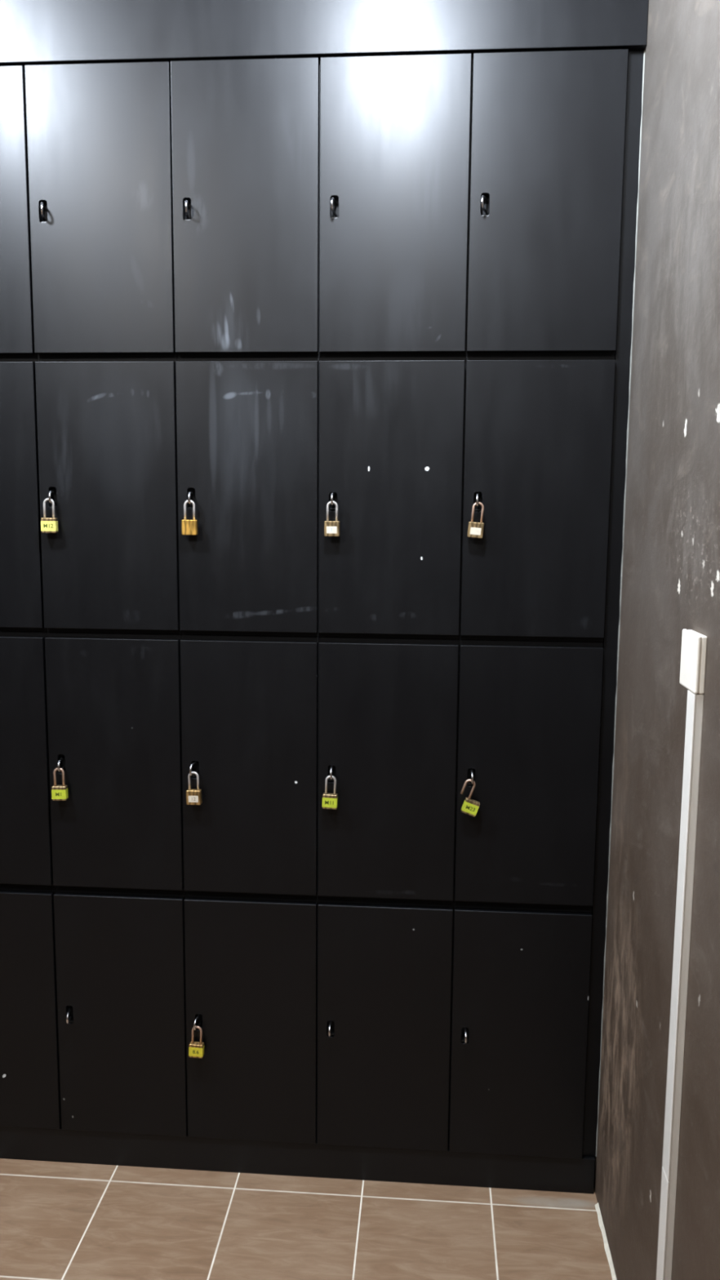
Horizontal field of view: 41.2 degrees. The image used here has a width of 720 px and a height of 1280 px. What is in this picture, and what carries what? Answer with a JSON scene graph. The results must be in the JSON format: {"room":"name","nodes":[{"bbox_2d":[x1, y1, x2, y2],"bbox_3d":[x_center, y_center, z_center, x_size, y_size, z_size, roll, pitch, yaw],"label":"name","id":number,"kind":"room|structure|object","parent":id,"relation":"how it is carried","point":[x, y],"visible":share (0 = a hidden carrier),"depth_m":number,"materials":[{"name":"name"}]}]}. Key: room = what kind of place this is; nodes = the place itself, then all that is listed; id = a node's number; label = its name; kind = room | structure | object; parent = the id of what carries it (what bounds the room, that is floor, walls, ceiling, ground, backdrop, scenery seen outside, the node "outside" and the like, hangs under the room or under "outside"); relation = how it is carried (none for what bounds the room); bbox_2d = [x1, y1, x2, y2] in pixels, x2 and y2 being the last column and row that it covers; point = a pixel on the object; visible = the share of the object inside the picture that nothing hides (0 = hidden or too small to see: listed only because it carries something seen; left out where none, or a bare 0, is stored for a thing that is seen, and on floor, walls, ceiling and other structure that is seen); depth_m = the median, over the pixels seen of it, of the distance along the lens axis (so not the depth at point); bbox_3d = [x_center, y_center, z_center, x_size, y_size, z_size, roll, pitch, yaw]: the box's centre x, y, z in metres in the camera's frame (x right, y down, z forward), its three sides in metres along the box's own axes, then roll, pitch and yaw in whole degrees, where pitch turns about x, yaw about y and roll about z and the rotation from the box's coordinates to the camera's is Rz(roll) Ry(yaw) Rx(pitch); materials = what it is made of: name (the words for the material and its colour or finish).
{"room":"changing room","nodes":[
{"label":"changing room","id":0,"kind":"room"},
{"bbox_2d":[0,1158,612,1279],"bbox_3d":[-1.182,1.482,0.930,3.258,0.050,3.900,1,7,4],"label":"floor","id":1,"kind":"structure","parent":0,"point":[60,1220],"depth_m":2.13,"materials":[{"name":"brown tile"}]},
{"bbox_2d":[0,1125,595,1193],"bbox_3d":[-1.073,1.225,2.369,3.253,0.088,0.018,1,7,4],"label":"plinth","id":2,"kind":"object","parent":1,"relation":"on","point":[447,1167],"visible":1,"depth_m":2.29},
{"bbox_2d":[0,884,61,1128],"bbox_3d":[-0.864,0.857,2.509,0.312,0.607,0.488,1,7,4],"label":"locker","id":3,"kind":"object","parent":2,"relation":"on","point":[30,1085],"visible":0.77,"depth_m":2.29,"materials":[{"name":"black metal"}]},
{"bbox_2d":[0,631,55,886],"bbox_3d":[-0.859,0.255,2.430,0.312,0.607,0.488,1,7,4],"label":"locker","id":4,"kind":"object","parent":3,"relation":"on","point":[25,823],"visible":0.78,"depth_m":2.21,"materials":[{"name":"black metal"}]},
{"bbox_2d":[0,359,46,631],"bbox_3d":[-0.854,-0.346,2.352,0.312,0.604,0.488,1,7,4],"label":"locker","id":5,"kind":"object","parent":4,"relation":"on","point":[21,593],"visible":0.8,"depth_m":2.13,"materials":[{"name":"black metal"}]},
{"bbox_2d":[0,65,37,359],"bbox_3d":[-0.849,-0.943,2.274,0.312,0.598,0.488,1,7,4],"label":"locker","id":6,"kind":"object","parent":5,"relation":"on","point":[16,312],"visible":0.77,"depth_m":2.05,"materials":[{"name":"black metal"}]},
{"bbox_2d":[53,886,187,1136],"bbox_3d":[-0.552,0.863,2.486,0.312,0.607,0.488,1,7,4],"label":"locker","id":7,"kind":"object","parent":2,"relation":"on","point":[120,954],"visible":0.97,"depth_m":2.27,"materials":[{"name":"black metal"}]},
{"bbox_2d":[44,631,185,891],"bbox_3d":[-0.547,0.261,2.407,0.312,0.607,0.488,1,7,4],"label":"locker","id":8,"kind":"object","parent":7,"relation":"on","point":[113,700],"visible":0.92,"depth_m":2.19,"materials":[{"name":"black metal"}]},
{"bbox_2d":[51,767,68,800],"bbox_3d":[-0.688,0.330,2.192,0.034,0.077,0.016,0,7,1],"label":"padlock","id":9,"kind":"object","parent":8,"relation":"attached to","point":[59,793],"visible":1,"depth_m":2.19,"materials":[{"name":"gold metal"}]},
{"bbox_2d":[35,358,181,634],"bbox_3d":[-0.542,-0.341,2.329,0.312,0.604,0.488,1,7,4],"label":"locker","id":10,"kind":"object","parent":8,"relation":"on","point":[107,441],"visible":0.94,"depth_m":2.11,"materials":[{"name":"black metal"}]},
{"bbox_2d":[40,497,57,533],"bbox_3d":[-0.686,-0.274,2.113,0.034,0.077,0.016,1,7,0],"label":"padlock","id":11,"kind":"object","parent":10,"relation":"attached to","point":[48,525],"visible":1,"depth_m":2.11,"materials":[{"name":"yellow metal"}]},
{"bbox_2d":[24,61,177,359],"bbox_3d":[-0.537,-0.937,2.251,0.312,0.598,0.487,1,7,4],"label":"locker","id":12,"kind":"object","parent":10,"relation":"on","point":[99,135],"visible":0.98,"depth_m":2.04,"materials":[{"name":"black metal"}]},
{"bbox_2d":[184,892,318,1143],"bbox_3d":[-0.240,0.868,2.463,0.312,0.607,0.488,1,7,4],"label":"locker","id":13,"kind":"object","parent":2,"relation":"on","point":[251,960],"visible":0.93,"depth_m":2.25,"materials":[{"name":"black metal"}]},
{"bbox_2d":[188,1026,204,1057],"bbox_3d":[-0.384,0.942,2.248,0.035,0.077,0.016,1,7,4],"label":"padlock","id":14,"kind":"object","parent":13,"relation":"attached to","point":[196,1049],"visible":1,"depth_m":2.24,"materials":[{"name":"gold metal"}]},
{"bbox_2d":[180,634,319,897],"bbox_3d":[-0.235,0.266,2.384,0.312,0.607,0.488,1,7,4],"label":"locker","id":15,"kind":"object","parent":13,"relation":"on","point":[250,704],"visible":0.94,"depth_m":2.17,"materials":[{"name":"black metal"}]},
{"bbox_2d":[186,771,202,804],"bbox_3d":[-0.376,0.335,2.168,0.033,0.077,0.016,0,7,4],"label":"padlock","id":16,"kind":"object","parent":15,"relation":"attached to","point":[193,797],"visible":1,"depth_m":2.16,"materials":[{"name":"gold metal"}]},
{"bbox_2d":[175,358,319,636],"bbox_3d":[-0.230,-0.335,2.305,0.312,0.604,0.488,1,7,4],"label":"locker","id":17,"kind":"object","parent":15,"relation":"on","point":[247,429],"visible":0.94,"depth_m":2.09,"materials":[{"name":"black metal"}]},
{"bbox_2d":[181,499,197,535],"bbox_3d":[-0.372,-0.267,2.090,0.033,0.077,0.015,1,7,1],"label":"padlock","id":18,"kind":"object","parent":17,"relation":"attached to","point":[189,527],"visible":1,"depth_m":2.09,"materials":[{"name":"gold metal"}]},
{"bbox_2d":[170,57,319,358],"bbox_3d":[-0.225,-0.932,2.228,0.312,0.598,0.488,1,7,4],"label":"locker","id":19,"kind":"object","parent":17,"relation":"on","point":[246,132],"visible":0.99,"depth_m":2.01,"materials":[{"name":"black metal"}]},
{"bbox_2d":[317,897,453,1151],"bbox_3d":[0.071,0.874,2.440,0.312,0.607,0.488,1,7,4],"label":"locker","id":20,"kind":"object","parent":2,"relation":"on","point":[384,966],"visible":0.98,"depth_m":2.22,"materials":[{"name":"black metal"}]},
{"bbox_2d":[318,636,459,902],"bbox_3d":[0.076,0.272,2.361,0.312,0.607,0.488,1,7,4],"label":"locker","id":21,"kind":"object","parent":20,"relation":"on","point":[388,708],"visible":0.93,"depth_m":2.15,"materials":[{"name":"black metal"}]},
{"bbox_2d":[321,775,337,809],"bbox_3d":[-0.067,0.341,2.145,0.035,0.077,0.016,1,7,4],"label":"padlock","id":22,"kind":"object","parent":21,"relation":"attached to","point":[330,801],"visible":1,"depth_m":2.14,"materials":[{"name":"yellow metal"}]},
{"bbox_2d":[318,357,465,639],"bbox_3d":[0.081,-0.329,2.282,0.312,0.604,0.488,1,7,4],"label":"locker","id":23,"kind":"object","parent":21,"relation":"on","point":[391,429],"visible":0.94,"depth_m":2.07,"materials":[{"name":"black metal"}]},
{"bbox_2d":[324,501,340,537],"bbox_3d":[-0.060,-0.261,2.067,0.033,0.077,0.016,1,7,4],"label":"padlock","id":24,"kind":"object","parent":23,"relation":"attached to","point":[331,528],"visible":1,"depth_m":2.06,"materials":[{"name":"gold metal"}]},
{"bbox_2d":[319,53,471,358],"bbox_3d":[0.086,-0.926,2.204,0.312,0.598,0.488,1,7,4],"label":"locker","id":25,"kind":"object","parent":23,"relation":"on","point":[395,130],"visible":0.99,"depth_m":1.99,"materials":[{"name":"black metal"}]},
{"bbox_2d":[448,902,592,1159],"bbox_3d":[0.383,0.880,2.417,0.312,0.607,0.488,1,7,4],"label":"locker","id":26,"kind":"object","parent":2,"relation":"on","point":[520,980],"visible":0.94,"depth_m":2.20,"materials":[{"name":"black metal"}]},
{"bbox_2d":[453,639,603,906],"bbox_3d":[0.388,0.277,2.338,0.312,0.607,0.488,1,7,4],"label":"locker","id":27,"kind":"object","parent":26,"relation":"on","point":[529,718],"visible":0.91,"depth_m":2.12,"materials":[{"name":"black metal"}]},
{"bbox_2d":[460,778,479,817],"bbox_3d":[0.244,0.349,2.123,0.044,0.084,0.016,1,7,4],"label":"padlock","id":28,"kind":"object","parent":27,"relation":"attached to","point":[470,806],"visible":1,"depth_m":2.12,"materials":[{"name":"gold metal"}]},
{"bbox_2d":[459,356,615,641],"bbox_3d":[0.393,-0.324,2.259,0.312,0.604,0.488,1,7,4],"label":"locker","id":29,"kind":"object","parent":27,"relation":"on","point":[538,431],"visible":0.96,"depth_m":2.04,"materials":[{"name":"black metal"}]},
{"bbox_2d":[466,502,484,538],"bbox_3d":[0.247,-0.256,2.044,0.036,0.077,0.016,1,8,8],"label":"padlock","id":30,"kind":"object","parent":29,"relation":"attached to","point":[475,530],"visible":1,"depth_m":2.04,"materials":[{"name":"gold metal"}]},
{"bbox_2d":[465,48,628,357],"bbox_3d":[0.398,-0.920,2.182,0.312,0.598,0.487,1,7,4],"label":"locker","id":31,"kind":"object","parent":29,"relation":"on","point":[548,128],"visible":0.99,"depth_m":1.97,"materials":[{"name":"black metal"}]},
{"bbox_2d":[0,0,648,66],"bbox_3d":[-1.033,-1.439,2.230,3.257,0.392,0.455,1,7,4],"label":"panel","id":32,"kind":"object","parent":31,"relation":"on","point":[33,32],"visible":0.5,"depth_m":1.96,"materials":[{"name":"black metal"}]},
{"bbox_2d":[593,0,719,1279],"bbox_3d":[0.504,0.050,0.614,0.100,3.000,3.900,1,7,4],"label":"wall","id":33,"kind":"structure","parent":0,"point":[671,570],"depth_m":1.66,"materials":[{"name":"paint"}]},
{"bbox_2d":[595,1202,617,1279],"bbox_3d":[0.418,1.516,0.544,0.009,0.008,3.370,1,7,4],"label":"trim","id":34,"kind":"structure","parent":33,"relation":"attached to","point":[597,1206],"depth_m":2.09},
{"bbox_2d":[582,48,644,1156],"bbox_3d":[0.548,0.009,2.096,0.031,2.420,0.018,1,7,4],"label":"filler panel","id":35,"kind":"object","parent":33,"relation":"attached to","point":[635,59],"visible":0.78,"depth_m":2.07,"materials":[{"name":"black metal"}]},
{"bbox_2d":[656,689,703,1279],"bbox_3d":[0.502,0.730,1.534,0.014,1.313,0.039,1,7,4],"label":"duct","id":36,"kind":"object","parent":33,"relation":"attached to","point":[695,703],"visible":0.96,"depth_m":1.50,"materials":[{"name":"white plastic"}]},
{"bbox_2d":[679,628,706,693],"bbox_3d":[0.509,0.032,1.466,0.016,0.088,0.089,1,7,4],"label":"box","id":37,"kind":"object","parent":33,"relation":"attached to","point":[694,644],"visible":1,"depth_m":1.44,"materials":[{"name":"white plastic"}]}
]}

